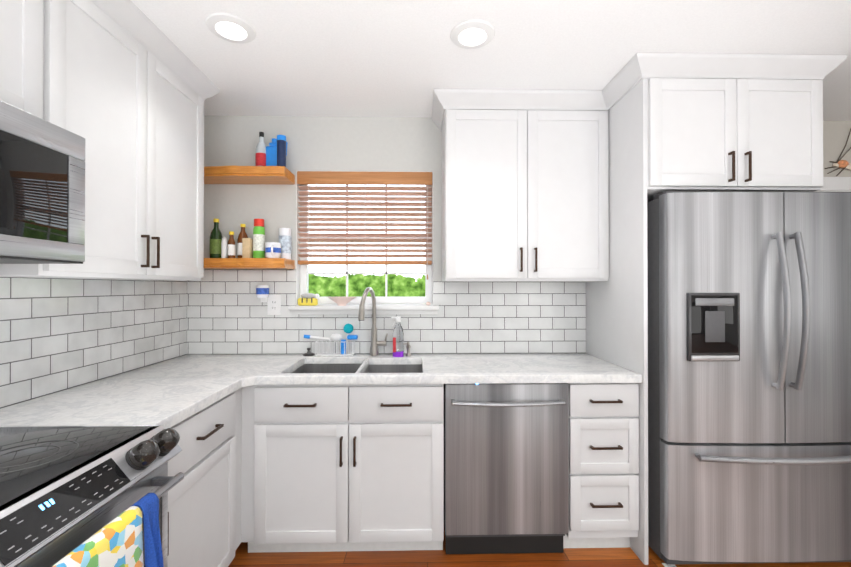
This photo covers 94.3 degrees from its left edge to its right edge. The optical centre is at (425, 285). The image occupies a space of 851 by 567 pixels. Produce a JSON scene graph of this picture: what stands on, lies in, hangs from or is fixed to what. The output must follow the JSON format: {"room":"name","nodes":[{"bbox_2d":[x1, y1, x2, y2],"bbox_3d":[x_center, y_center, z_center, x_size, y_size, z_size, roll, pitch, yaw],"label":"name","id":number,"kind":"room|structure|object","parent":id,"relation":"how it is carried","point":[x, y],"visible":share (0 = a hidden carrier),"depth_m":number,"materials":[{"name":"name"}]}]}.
{"room":"kitchen","nodes":[
{"label":"kitchen","id":0,"kind":"room"},
{"bbox_2d":[131,0,850,120],"bbox_3d":[1.542,-1.134,-0.223,6.265,0.060,5.864,0,0,-1],"label":"ceiling","id":1,"kind":"structure","parent":0,"point":[358,58],"depth_m":1.79,"materials":[{"name":"white paint"}]},
{"bbox_2d":[205,12,255,43],"bbox_3d":[-0.825,-1.086,1.677,0.196,0.013,0.196,0,0,-1],"label":"recessed light","id":2,"kind":"object","parent":1,"relation":"in","point":[232,28],"visible":1,"depth_m":1.66,"materials":[{"name":"white plastic"}]},
{"bbox_2d":[450,19,494,48],"bbox_3d":[0.204,-1.085,1.718,0.196,0.013,0.196,0,0,-1],"label":"recessed light","id":3,"kind":"object","parent":1,"relation":"in","point":[472,34],"visible":1,"depth_m":1.70,"materials":[{"name":"white plastic"}]},
{"bbox_2d":[204,116,850,280],"bbox_3d":[1.483,0.132,2.640,6.265,2.440,0.124,0,0,-1],"label":"wall","id":4,"kind":"structure","parent":0,"point":[364,143],"depth_m":2.54,"materials":[{"name":"grey paint"}]},
{"bbox_2d":[204,258,294,268],"bbox_3d":[-1.181,-0.133,2.421,0.685,0.057,0.213,0,0,-1],"label":"floating shelf","id":5,"kind":"object","parent":4,"relation":"attached to","point":[247,263],"visible":0.67,"depth_m":2.33,"materials":[{"name":"brown wood"}]},
{"bbox_2d":[209,219,222,257],"bbox_3d":[-1.285,-0.285,2.424,0.073,0.246,0.073,0,0,-1],"label":"olive oil bottle","id":6,"kind":"object","parent":5,"relation":"on","point":[216,237],"visible":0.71,"depth_m":2.40,"materials":[{"name":"green glass"}]},
{"bbox_2d":[221,237,226,257],"bbox_3d":[-1.226,-0.229,2.405,0.034,0.135,0.034,0,0,-1],"label":"salt shaker","id":7,"kind":"object","parent":5,"relation":"on","point":[224,248],"visible":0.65,"depth_m":2.39,"materials":[{"name":"plastic"}]},
{"bbox_2d":[228,231,234,257],"bbox_3d":[-1.178,-0.244,2.396,0.043,0.164,0.043,0,0,-1],"label":"bottle","id":8,"kind":"object","parent":5,"relation":"on","point":[231,247],"visible":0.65,"depth_m":2.38,"materials":[{"name":"brown glass"}]},
{"bbox_2d":[237,224,247,257],"bbox_3d":[-1.136,-0.271,2.457,0.067,0.219,0.067,0,0,-1],"label":"vinegar bottle","id":9,"kind":"object","parent":5,"relation":"on","point":[242,234],"visible":0.65,"depth_m":2.43,"materials":[{"name":"brown glass"}]},
{"bbox_2d":[242,238,252,257],"bbox_3d":[-1.084,-0.224,2.405,0.045,0.124,0.045,0,0,-1],"label":"box","id":10,"kind":"object","parent":5,"relation":"on","point":[247,247],"visible":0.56,"depth_m":2.38,"materials":[{"name":"beige cardboard"}]},
{"bbox_2d":[253,219,264,257],"bbox_3d":[-1.024,-0.284,2.429,0.069,0.244,0.069,0,0,-1],"label":"spray can","id":11,"kind":"object","parent":5,"relation":"on","point":[258,240],"visible":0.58,"depth_m":2.40,"materials":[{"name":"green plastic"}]},
{"bbox_2d":[265,242,280,257],"bbox_3d":[-0.924,-0.209,2.380,0.091,0.095,0.123,0,0,-1],"label":"mug","id":12,"kind":"object","parent":5,"relation":"on","point":[272,249],"visible":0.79,"depth_m":2.36,"materials":[{"name":"white ceramic"}]},
{"bbox_2d":[279,228,291,258],"bbox_3d":[-0.886,-0.260,2.490,0.077,0.197,0.077,0,0,-1],"label":"canister","id":13,"kind":"object","parent":5,"relation":"on","point":[285,237],"visible":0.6,"depth_m":2.46,"materials":[{"name":"plastic"}]},
{"bbox_2d":[204,166,294,184],"bbox_3d":[-1.181,-0.678,2.426,0.685,0.058,0.209,0,0,-1],"label":"floating shelf","id":14,"kind":"object","parent":4,"relation":"attached to","point":[284,175],"visible":0.71,"depth_m":2.35,"materials":[{"name":"brown wood"}]},
{"bbox_2d":[255,132,265,165],"bbox_3d":[-1.010,-0.825,2.432,0.069,0.234,0.069,0,0,-1],"label":"bottle","id":15,"kind":"object","parent":14,"relation":"on","point":[260,157],"visible":0.75,"depth_m":2.41,"materials":[{"name":"red plastic"}]},
{"bbox_2d":[266,138,287,165],"bbox_3d":[-0.917,-0.815,2.454,0.133,0.214,0.070,0,0,-1],"label":"plastic jug","id":16,"kind":"object","parent":14,"relation":"on","point":[271,154],"visible":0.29,"depth_m":2.42,"materials":[{"name":"blue plastic"}]},
{"bbox_2d":[277,135,285,166],"bbox_3d":[-0.867,-0.802,2.377,0.054,0.189,0.054,0,0,-1],"label":"canister","id":17,"kind":"object","parent":14,"relation":"on","point":[281,150],"visible":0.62,"depth_m":2.35,"materials":[{"name":"blue plastic"}]},
{"bbox_2d":[288,303,438,314],"bbox_3d":[-0.390,0.153,2.550,0.951,0.067,0.118,0,0,-1],"label":"window sill","id":18,"kind":"structure","parent":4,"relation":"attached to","point":[353,309],"depth_m":2.52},
{"bbox_2d":[298,293,318,305],"bbox_3d":[-0.742,0.089,2.507,0.137,0.080,0.046,0,0,-1],"label":"sponge holder","id":19,"kind":"object","parent":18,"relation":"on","point":[308,299],"visible":1,"depth_m":2.49,"materials":[{"name":"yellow plastic"}]},
{"bbox_2d":[328,297,355,305],"bbox_3d":[-0.532,0.100,2.513,0.192,0.057,0.066,0,0,-1],"label":"dish","id":20,"kind":"object","parent":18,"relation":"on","point":[341,301],"visible":1,"depth_m":2.50,"materials":[{"name":"white ceramic"}]},
{"bbox_2d":[296,171,432,305],"bbox_3d":[-0.391,-0.303,2.602,0.881,0.870,0.111,0,0,-1],"label":"window","id":21,"kind":"structure","parent":4,"relation":"in","point":[302,278],"depth_m":2.61,"materials":[{"name":"wood"}]},
{"bbox_2d":[297,171,431,278],"bbox_3d":[-0.391,-0.385,2.567,0.869,0.694,0.083,0,0,-1],"label":"window blinds","id":22,"kind":"object","parent":21,"relation":"attached to","point":[359,178],"visible":1,"depth_m":2.57,"materials":[{"name":"brown wood"}]},
{"bbox_2d":[187,270,585,353],"bbox_3d":[-0.243,0.178,2.541,2.569,0.557,0.010,0,0,-1],"label":"tile backsplash","id":23,"kind":"structure","parent":4,"relation":"attached to","point":[226,311],"depth_m":2.54,"materials":[{"name":"white tile"}]},
{"bbox_2d":[267,295,280,314],"bbox_3d":[-0.966,0.126,2.518,0.085,0.128,0.008,0,0,-1],"label":"electrical outlet","id":24,"kind":"object","parent":23,"relation":"attached to","point":[274,305],"visible":0.92,"depth_m":2.52,"materials":[{"name":"white plastic"}]},
{"bbox_2d":[256,285,268,301],"bbox_3d":[-1.021,0.053,2.479,0.077,0.107,0.083,0,0,-1],"label":"mounted plug-in wax warmer","id":25,"kind":"object","parent":24,"relation":"attached to","point":[262,292],"visible":1,"depth_m":2.45,"materials":[{"name":"white plastic"}]},
{"bbox_2d":[442,109,608,281],"bbox_3d":[0.577,-0.555,2.386,0.936,1.061,0.358,0,0,-1],"label":"upper cabinet","id":26,"kind":"object","parent":4,"relation":"attached to","point":[525,195],"visible":0.96,"depth_m":2.24,"materials":[{"name":"white paint"}]},
{"bbox_2d":[586,78,822,564],"bbox_3d":[1.487,0.132,2.224,0.875,2.436,0.712,0,0,-1],"label":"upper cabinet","id":27,"kind":"object","parent":4,"relation":"attached to","point":[680,134],"visible":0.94,"depth_m":1.91,"materials":[{"name":"white paint"}]},
{"bbox_2d":[432,53,846,130],"bbox_3d":[1.018,-1.045,2.213,1.944,0.086,0.728,0,0,-1],"label":"crown molding","id":28,"kind":"structure","parent":27,"relation":"attached to","point":[637,68],"depth_m":1.92,"materials":[{"name":"white paint"}]},
{"bbox_2d":[814,177,850,191],"bbox_3d":[3.097,0.320,2.603,1.200,2.065,0.020,0,0,-1],"label":"door frame","id":29,"kind":"structure","parent":4,"relation":"attached to","point":[836,184],"depth_m":2.59,"materials":[{"name":"white wood"}]},
{"bbox_2d":[825,128,850,175],"bbox_3d":[2.777,-0.875,2.596,0.312,0.318,0.024,0,0,-1],"label":"wall art","id":30,"kind":"object","parent":4,"relation":"attached to","point":[843,164],"visible":0.96,"depth_m":2.59},
{"bbox_2d":[228,527,850,566],"bbox_3d":[1.542,1.366,-0.237,6.265,0.060,5.864,0,0,-1],"label":"floor","id":31,"kind":"structure","parent":0,"point":[593,557],"depth_m":1.94,"materials":[{"name":"brown wood"}]},
{"bbox_2d":[0,425,183,566],"bbox_3d":[-1.093,0.876,0.805,0.790,0.933,0.760,0,0,-1],"label":"range","id":32,"kind":"object","parent":31,"relation":"on","point":[65,491],"visible":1,"depth_m":0.94,"materials":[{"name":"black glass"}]},
{"bbox_2d":[52,506,143,566],"bbox_3d":[-0.711,0.860,0.836,0.073,0.644,0.264,0,0,-1],"label":"towel","id":33,"kind":"object","parent":32,"relation":"hanging from","point":[117,541],"visible":1,"depth_m":0.88,"materials":[{"name":"multicoloured fabric"}]},
{"bbox_2d":[130,493,163,566],"bbox_3d":[-0.714,0.831,0.999,0.090,0.584,0.056,0,0,-1],"label":"towel","id":34,"kind":"object","parent":32,"relation":"hanging from","point":[148,504],"visible":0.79,"depth_m":0.99,"materials":[{"name":"blue fabric"}]},
{"bbox_2d":[168,387,243,566],"bbox_3d":[-1.174,0.909,1.512,0.615,0.874,0.635,0,0,-1],"label":"base cabinet","id":35,"kind":"object","parent":31,"relation":"on","point":[206,507],"depth_m":1.59,"materials":[{"name":"paint"}]},
{"bbox_2d":[0,377,247,428],"bbox_3d":[-1.166,0.452,1.520,0.660,0.040,0.660,0,0,-1],"label":"countertop","id":36,"kind":"structure","parent":35,"relation":"on","point":[169,393],"depth_m":1.45,"materials":[{"name":"stone"}]},
{"bbox_2d":[111,353,641,385],"bbox_3d":[-0.230,0.456,2.190,2.558,0.040,0.688,0,0,-1],"label":"countertop","id":37,"kind":"structure","parent":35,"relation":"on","point":[438,368],"depth_m":2.04,"materials":[{"name":"stone"}]},
{"bbox_2d":[303,348,313,355],"bbox_3d":[-0.731,0.414,2.471,0.072,0.046,0.072,0,0,-1],"label":"stopper","id":38,"kind":"object","parent":37,"relation":"on","point":[308,353],"visible":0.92,"depth_m":2.45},
{"bbox_2d":[304,323,357,355],"bbox_3d":[-0.595,0.338,2.484,0.336,0.197,0.074,0,0,-1],"label":"caddy","id":39,"kind":"object","parent":37,"relation":"on","point":[347,329],"visible":1,"depth_m":2.47,"materials":[{"name":"white plastic"}]},
{"bbox_2d":[292,364,421,372],"bbox_3d":[-0.374,0.577,2.183,0.725,0.200,0.460,0,0,-1],"label":"double-bowl sink","id":40,"kind":"object","parent":37,"relation":"in","point":[347,368],"depth_m":2.38,"materials":[{"name":"metal"}]},
{"bbox_2d":[358,287,387,355],"bbox_3d":[-0.313,0.224,2.386,0.160,0.425,0.228,0,0,-1],"label":"pull-down faucet","id":41,"kind":"object","parent":37,"relation":"on","point":[374,348],"visible":1,"depth_m":2.45,"materials":[{"name":"silver metal"}]},
{"bbox_2d":[391,316,403,356],"bbox_3d":[-0.172,0.314,2.428,0.076,0.245,0.068,0,0,-1],"label":"spray bottle","id":42,"kind":"object","parent":37,"relation":"on","point":[398,342],"visible":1,"depth_m":2.40,"materials":[{"name":"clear plastic"}]},
{"bbox_2d":[404,342,410,355],"bbox_3d":[-0.118,0.395,2.449,0.058,0.084,0.033,0,0,-1],"label":"soap dispenser","id":43,"kind":"object","parent":37,"relation":"on","point":[408,347],"visible":0.98,"depth_m":2.44,"materials":[{"name":"silver metal"}]},
{"bbox_2d":[244,385,283,541],"bbox_3d":[-1.198,0.913,2.164,0.595,0.874,0.670,0,0,-1],"label":"base cabinet","id":44,"kind":"object","parent":31,"relation":"on","point":[257,398],"depth_m":1.92,"materials":[{"name":"paint"}]},
{"bbox_2d":[248,391,443,552],"bbox_3d":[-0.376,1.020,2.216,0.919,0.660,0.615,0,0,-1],"label":"base cabinet","id":45,"kind":"object","parent":31,"relation":"on","point":[310,467],"depth_m":1.91,"materials":[{"name":"paint"}]},
{"bbox_2d":[444,383,568,553],"bbox_3d":[0.393,0.912,2.192,0.604,0.868,0.679,0,0,-1],"label":"stainless steel dishwasher","id":46,"kind":"object","parent":31,"relation":"on","point":[506,468],"visible":0.9,"depth_m":1.92,"materials":[{"name":"silver metal"}]},
{"bbox_2d":[563,383,638,547],"bbox_3d":[0.874,0.913,2.242,0.347,0.874,0.615,0,0,-1],"label":"base cabinet","id":47,"kind":"object","parent":31,"relation":"on","point":[603,418],"depth_m":1.94,"materials":[{"name":"paint"}]},
{"bbox_2d":[662,563,675,566],"bbox_3d":[1.173,1.347,1.895,0.055,0.001,0.040,0,0,-1],"label":"paper scrap","id":48,"kind":"object","parent":31,"relation":"on","point":[665,564],"visible":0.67,"depth_m":1.90,"materials":[{"name":"white paper"}]},
{"bbox_2d":[647,191,850,564],"bbox_3d":[1.671,0.452,2.158,1.080,1.796,0.803,0,0,-1],"label":"refrigerator","id":49,"kind":"object","parent":31,"relation":"on","point":[749,376],"visible":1,"depth_m":1.84,"materials":[{"name":"silver metal"}]},
{"bbox_3d":[-1.529,0.115,-0.352,0.120,2.440,5.744,0,0,-1],"label":"wall","id":50,"kind":"structure","parent":0,"visible":0},
{"bbox_2d":[0,0,47,120],"bbox_3d":[-1.327,-0.776,0.822,0.328,0.635,0.784,0,0,-1],"label":"upper cabinet","id":51,"kind":"object","parent":50,"relation":"attached to","point":[23,23],"depth_m":1.15,"materials":[{"name":"white paint"}]},
{"bbox_2d":[0,100,84,263],"bbox_3d":[-1.262,-0.261,0.819,0.458,0.385,0.770,0,0,-1],"label":"microwave","id":52,"kind":"object","parent":51,"relation":"attached to","point":[42,191],"visible":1,"depth_m":1.07,"materials":[{"name":"silver glass"}]},
{"bbox_2d":[0,277,186,407],"bbox_3d":[-1.483,0.183,0.604,0.010,0.525,3.814,0,0,-1],"label":"tile backsplash","id":53,"kind":"structure","parent":50,"relation":"attached to","point":[58,334],"depth_m":1.72,"materials":[{"name":"white tile"}]},
{"bbox_2d":[0,0,203,280],"bbox_3d":[-1.344,-0.559,1.671,0.328,1.060,0.915,0,0,-1],"label":"upper cabinet","id":54,"kind":"object","parent":50,"relation":"attached to","point":[124,103],"depth_m":1.56,"materials":[{"name":"white paint"}]},
{"bbox_2d":[91,0,219,100],"bbox_3d":[-1.304,-1.053,0.853,0.374,0.086,2.691,0,0,-1],"label":"crown molding","id":55,"kind":"structure","parent":54,"relation":"attached to","point":[134,21],"depth_m":1.71,"materials":[{"name":"white paint"}]},
{"label":"outside","id":56,"kind":"structure","parent":0,"visible":0},
{"bbox_2d":[309,184,424,303],"bbox_3d":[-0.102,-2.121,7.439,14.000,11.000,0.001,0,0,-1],"label":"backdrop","id":57,"kind":"structure","parent":56,"point":[398,285],"depth_m":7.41,"materials":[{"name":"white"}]}
]}

